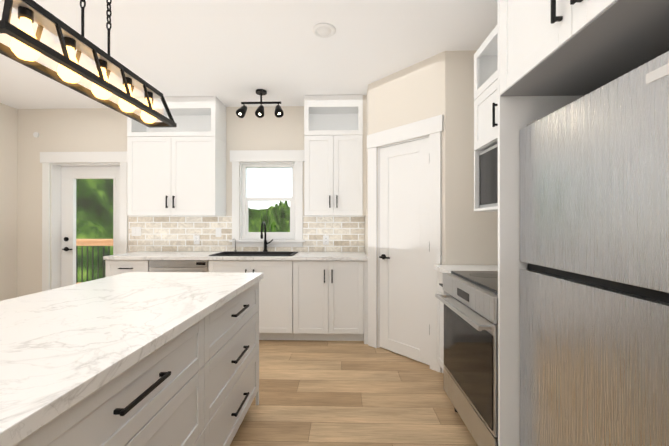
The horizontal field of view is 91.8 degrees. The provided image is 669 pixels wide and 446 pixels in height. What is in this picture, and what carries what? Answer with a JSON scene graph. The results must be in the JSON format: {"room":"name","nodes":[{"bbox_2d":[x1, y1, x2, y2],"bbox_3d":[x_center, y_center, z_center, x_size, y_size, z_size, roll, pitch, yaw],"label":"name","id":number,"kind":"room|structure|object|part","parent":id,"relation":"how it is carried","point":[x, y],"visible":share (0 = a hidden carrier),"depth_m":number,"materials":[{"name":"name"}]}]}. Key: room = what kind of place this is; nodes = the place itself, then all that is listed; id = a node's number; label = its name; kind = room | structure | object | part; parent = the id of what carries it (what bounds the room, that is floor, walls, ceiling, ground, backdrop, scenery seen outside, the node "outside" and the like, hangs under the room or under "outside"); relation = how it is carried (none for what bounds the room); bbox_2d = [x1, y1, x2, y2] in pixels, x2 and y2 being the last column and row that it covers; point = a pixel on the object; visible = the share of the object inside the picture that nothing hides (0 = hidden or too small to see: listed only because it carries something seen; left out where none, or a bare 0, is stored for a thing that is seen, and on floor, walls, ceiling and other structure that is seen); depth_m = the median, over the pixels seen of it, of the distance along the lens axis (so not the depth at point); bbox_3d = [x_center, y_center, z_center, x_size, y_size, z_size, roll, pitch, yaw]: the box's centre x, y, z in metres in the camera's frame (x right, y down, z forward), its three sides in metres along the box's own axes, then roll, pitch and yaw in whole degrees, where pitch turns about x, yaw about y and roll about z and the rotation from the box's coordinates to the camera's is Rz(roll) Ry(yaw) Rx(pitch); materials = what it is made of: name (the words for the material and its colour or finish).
{"room":"kitchen","nodes":[
{"label":"kitchen","id":0,"kind":"room"},
{"bbox_2d":[0,103,17,300],"bbox_3d":[-4.287,-0.099,0.395,0.300,2.720,7.470,0,0,2],"label":"wall","id":1,"kind":"structure","parent":0,"point":[8,187],"depth_m":4.01,"materials":[{"name":"beige paint"}]},
{"bbox_2d":[17,106,364,296],"bbox_3d":[-1.255,-0.089,4.145,6.150,2.720,0.200,0,0,2],"label":"wall","id":2,"kind":"structure","parent":0,"point":[84,130],"depth_m":4.11,"materials":[{"name":"beige paint"}]},
{"bbox_2d":[40,151,127,291],"bbox_3d":[-3.142,0.188,4.182,1.138,2.165,0.228,0,0,2],"label":"door","id":3,"kind":"structure","parent":2,"relation":"attached to","point":[68,169],"depth_m":4.19,"materials":[{"name":"white paint"},{"name":"glass"},{"name":"matte black metal"}]},
{"bbox_2d":[127,96,225,215],"bbox_3d":[-1.869,-0.766,3.873,1.026,1.362,0.377,0,0,2],"label":"upper cabinet","id":4,"kind":"object","parent":2,"relation":"attached to","point":[179,169],"visible":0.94,"depth_m":3.73,"materials":[{"name":"white paint"}]},
{"bbox_2d":[129,216,363,251],"bbox_3d":[-1.107,0.135,4.033,2.952,0.437,0.010,0,0,2],"label":"tile backsplash","id":5,"kind":"structure","parent":2,"relation":"attached to","point":[178,233],"depth_m":4.04,"materials":[{"name":"beige tile"}]},
{"bbox_2d":[132,227,140,235],"bbox_3d":[-2.483,0.106,4.062,0.120,0.115,0.008,0,0,2],"label":"outlet","id":6,"kind":"object","parent":5,"relation":"attached to","point":[136,231],"depth_m":4.06,"materials":[{"name":"white plastic"}]},
{"bbox_2d":[194,235,199,244],"bbox_3d":[-1.717,0.210,4.040,0.072,0.115,0.008,0,0,2],"label":"outlet","id":7,"kind":"object","parent":5,"relation":"attached to","point":[196,237],"depth_m":4.04,"materials":[{"name":"white plastic"}]},
{"bbox_2d":[216,228,220,236],"bbox_3d":[-1.443,0.116,4.033,0.072,0.115,0.008,0,0,2],"label":"outlet","id":8,"kind":"object","parent":5,"relation":"attached to","point":[218,230],"depth_m":4.03,"materials":[{"name":"white plastic"}]},
{"bbox_2d":[323,235,328,244],"bbox_3d":[-0.106,0.210,3.995,0.072,0.115,0.008,0,0,2],"label":"outlet","id":9,"kind":"object","parent":5,"relation":"attached to","point":[325,237],"depth_m":3.99,"materials":[{"name":"white plastic"}]},
{"bbox_2d":[229,150,304,246],"bbox_3d":[-0.831,-0.302,4.079,0.930,1.195,0.170,0,0,2],"label":"sink window","id":10,"kind":"structure","parent":2,"relation":"in","point":[242,161],"depth_m":4.02,"materials":[{"name":"white"}]},
{"bbox_2d":[304,95,362,215],"bbox_3d":[-0.007,-0.766,3.820,0.662,1.362,0.377,0,0,2],"label":"upper cabinet","id":11,"kind":"object","parent":2,"relation":"attached to","point":[333,155],"visible":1,"depth_m":3.67,"materials":[{"name":"white paint"}]},
{"bbox_2d":[0,0,496,108],"bbox_3d":[-1.360,-1.519,0.415,6.150,0.120,7.670,0,0,2],"label":"ceiling","id":12,"kind":"structure","parent":0,"point":[231,53],"depth_m":2.64,"materials":[{"name":"white paint"}]},
{"bbox_2d":[0,0,176,127],"bbox_3d":[-0.974,-0.981,1.358,0.154,0.948,0.920,0,0,2],"label":"pendant light","id":13,"kind":"object","parent":12,"relation":"hanging from","point":[27,48],"visible":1,"depth_m":1.20,"materials":[{"name":"matte black metal"},{"name":"glass"}]},
{"bbox_2d":[236,89,283,117],"bbox_3d":[-0.807,-1.296,3.542,0.520,0.305,0.166,0,0,2],"label":"track light","id":14,"kind":"object","parent":12,"relation":"attached to","point":[259,112],"visible":1,"depth_m":3.52,"materials":[{"name":"black metal"}]},
{"bbox_2d":[313,23,335,37],"bbox_3d":[-0.077,-1.442,2.445,0.176,0.022,0.176,0,0,2],"label":"ceiling vent","id":15,"kind":"object","parent":12,"relation":"in","point":[323,30],"visible":1,"depth_m":2.42,"materials":[{"name":"white plastic"}]},
{"bbox_2d":[230,340,477,445],"bbox_3d":[-1.360,1.321,0.408,6.150,0.120,7.670,0,0,2],"label":"floor","id":16,"kind":"structure","parent":0,"point":[333,393],"depth_m":2.30,"materials":[{"name":"brown wood"}]},
{"bbox_2d":[105,260,148,276],"bbox_3d":[-2.215,0.833,3.768,0.472,0.874,0.597,0,0,2],"label":"base cabinet","id":17,"kind":"object","parent":16,"relation":"on","point":[113,267],"depth_m":3.47,"materials":[{"name":"white paint"}]},
{"bbox_2d":[4,276,263,445],"bbox_3d":[-0.994,0.826,1.389,0.946,0.876,1.790,0,0,2],"label":"kitchen island","id":18,"kind":"object","parent":16,"relation":"on","point":[148,359],"depth_m":1.19,"materials":[{"name":"white paint"}]},
{"bbox_2d":[0,272,263,445],"bbox_3d":[-1.012,0.367,1.392,0.970,0.038,1.838,0,0,2],"label":"island countertop","id":19,"kind":"structure","parent":18,"relation":"on","point":[56,345],"depth_m":1.07,"materials":[{"name":"white stone"}]},
{"bbox_2d":[149,260,208,271],"bbox_3d":[-1.657,0.834,3.729,0.639,0.872,0.610,0,0,2],"label":"dishwasher","id":20,"kind":"object","parent":16,"relation":"on","point":[178,265],"visible":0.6,"depth_m":3.45,"materials":[{"name":"silver metal"}]},
{"bbox_2d":[285,260,367,343],"bbox_3d":[-0.066,0.832,3.707,0.852,0.874,0.597,0,0,2],"label":"base cabinet","id":21,"kind":"object","parent":16,"relation":"on","point":[321,300],"depth_m":3.41,"materials":[{"name":"white paint"}]},
{"bbox_2d":[103,251,367,260],"bbox_3d":[-1.046,0.373,3.724,2.814,0.038,0.622,0,0,2],"label":"countertop","id":22,"kind":"structure","parent":21,"relation":"on","point":[204,255],"depth_m":3.44,"materials":[{"name":"stone"}]},
{"bbox_2d":[209,251,297,255],"bbox_3d":[-0.892,0.464,3.693,0.898,0.241,0.458,0,0,2],"label":"sink","id":23,"kind":"object","parent":22,"relation":"in","point":[249,253],"visible":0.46,"depth_m":3.88,"materials":[{"name":"black"}]},
{"bbox_2d":[260,222,272,250],"bbox_3d":[-0.811,0.168,3.878,0.128,0.372,0.223,0,0,2],"label":"faucet","id":24,"kind":"object","parent":22,"relation":"on","point":[265,241],"visible":1,"depth_m":3.94,"materials":[{"name":"black metal"}]},
{"bbox_2d":[434,265,497,370],"bbox_3d":[1.146,0.809,2.470,0.648,0.915,0.504,0,0,2],"label":"base cabinet","id":25,"kind":"object","parent":16,"relation":"on","point":[440,269],"visible":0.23,"depth_m":2.62,"materials":[{"name":"white paint"}]},
{"bbox_2d":[435,271,497,445],"bbox_3d":[1.063,0.794,1.835,0.778,0.941,0.760,0,0,2],"label":"range","id":26,"kind":"object","parent":16,"relation":"on","point":[469,299],"visible":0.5,"depth_m":1.73,"materials":[{"name":"silver metal"}]},
{"bbox_2d":[497,0,668,445],"bbox_3d":[1.059,-0.096,0.976,0.739,2.717,0.955,0,0,2],"label":"tall cabinet","id":27,"kind":"object","parent":16,"relation":"on","point":[554,55],"visible":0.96,"depth_m":1.31,"materials":[{"name":"white paint"}]},
{"bbox_2d":[520,51,668,445],"bbox_3d":[1.105,0.417,0.979,0.612,1.690,0.877,0,0,2],"label":"refrigerator","id":28,"kind":"object","parent":16,"relation":"on","point":[661,296],"depth_m":0.98,"materials":[{"name":"grey metal"}]},
{"bbox_3d":[0.832,0.395,0.987,0.064,1.645,0.877,0,0,2],"label":"refrigerator","id":29,"kind":"part","parent":28,"relation":"part of","materials":[{"name":"silver metal"}]},
{"bbox_2d":[362,89,367,255],"bbox_3d":[0.408,-0.091,3.696,0.171,2.720,0.605,0,0,2],"label":"wall","id":30,"kind":"structure","parent":0,"point":[365,157],"depth_m":3.68,"materials":[{"name":"beige paint"}]},
{"bbox_2d":[368,51,444,347],"bbox_3d":[0.682,-0.092,3.097,0.100,2.720,0.878,0,0,-41],"label":"wall","id":31,"kind":"structure","parent":0,"point":[412,93],"depth_m":3.00,"materials":[{"name":"beige paint"}]},
{"bbox_2d":[367,115,443,372],"bbox_3d":[0.661,0.178,3.083,0.146,2.180,0.859,0,0,-41],"label":"door","id":32,"kind":"structure","parent":31,"relation":"attached to","point":[409,217],"depth_m":3.05,"materials":[{"name":"white wood"}]},
{"bbox_2d":[445,50,497,264],"bbox_3d":[1.209,-0.093,2.781,0.547,2.720,0.110,0,0,2],"label":"wall","id":33,"kind":"structure","parent":0,"point":[471,236],"depth_m":2.73,"materials":[{"name":"beige paint"}]},
{"bbox_3d":[1.561,-0.100,0.229,0.300,2.720,7.470,0,0,2],"label":"wall","id":34,"kind":"structure","parent":0,"visible":0},
{"bbox_2d":[474,25,497,210],"bbox_3d":[1.189,-0.626,1.850,0.529,1.089,0.791,0,0,2],"label":"upper cabinet","id":35,"kind":"object","parent":34,"relation":"attached to","point":[486,95],"visible":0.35,"depth_m":2.14,"materials":[{"name":"white paint"}]},
{"bbox_2d":[479,144,497,207],"bbox_3d":[1.190,-0.291,1.849,0.479,0.379,0.747,0,0,2],"label":"microwave","id":36,"kind":"object","parent":35,"relation":"attached to","point":[488,177],"visible":0.1,"depth_m":2.07,"materials":[{"name":"black glass"}]},
{"bbox_3d":[1.235,4.482,47.005,120.000,0.200,85.610,0,0,2],"label":"ground","id":37,"kind":"structure","parent":0,"visible":0},
{"bbox_2d":[76,179,289,281],"bbox_3d":[-12.059,-1.250,24.344,114.708,11.148,23.697,0,0,2],"label":"trees","id":38,"kind":"object","parent":37,"relation":"on","point":[100,184],"depth_m":14.06,"materials":[{"name":"green plant"}]},
{"label":"outside","id":39,"kind":"structure","parent":0,"visible":0},
{"bbox_2d":[76,239,112,283],"bbox_3d":[-3.598,0.839,5.295,3.700,1.070,1.950,0,0,2],"label":"deck railing","id":40,"kind":"object","parent":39,"point":[94,242],"depth_m":6.21,"materials":[{"name":"brown wood"}]}
]}

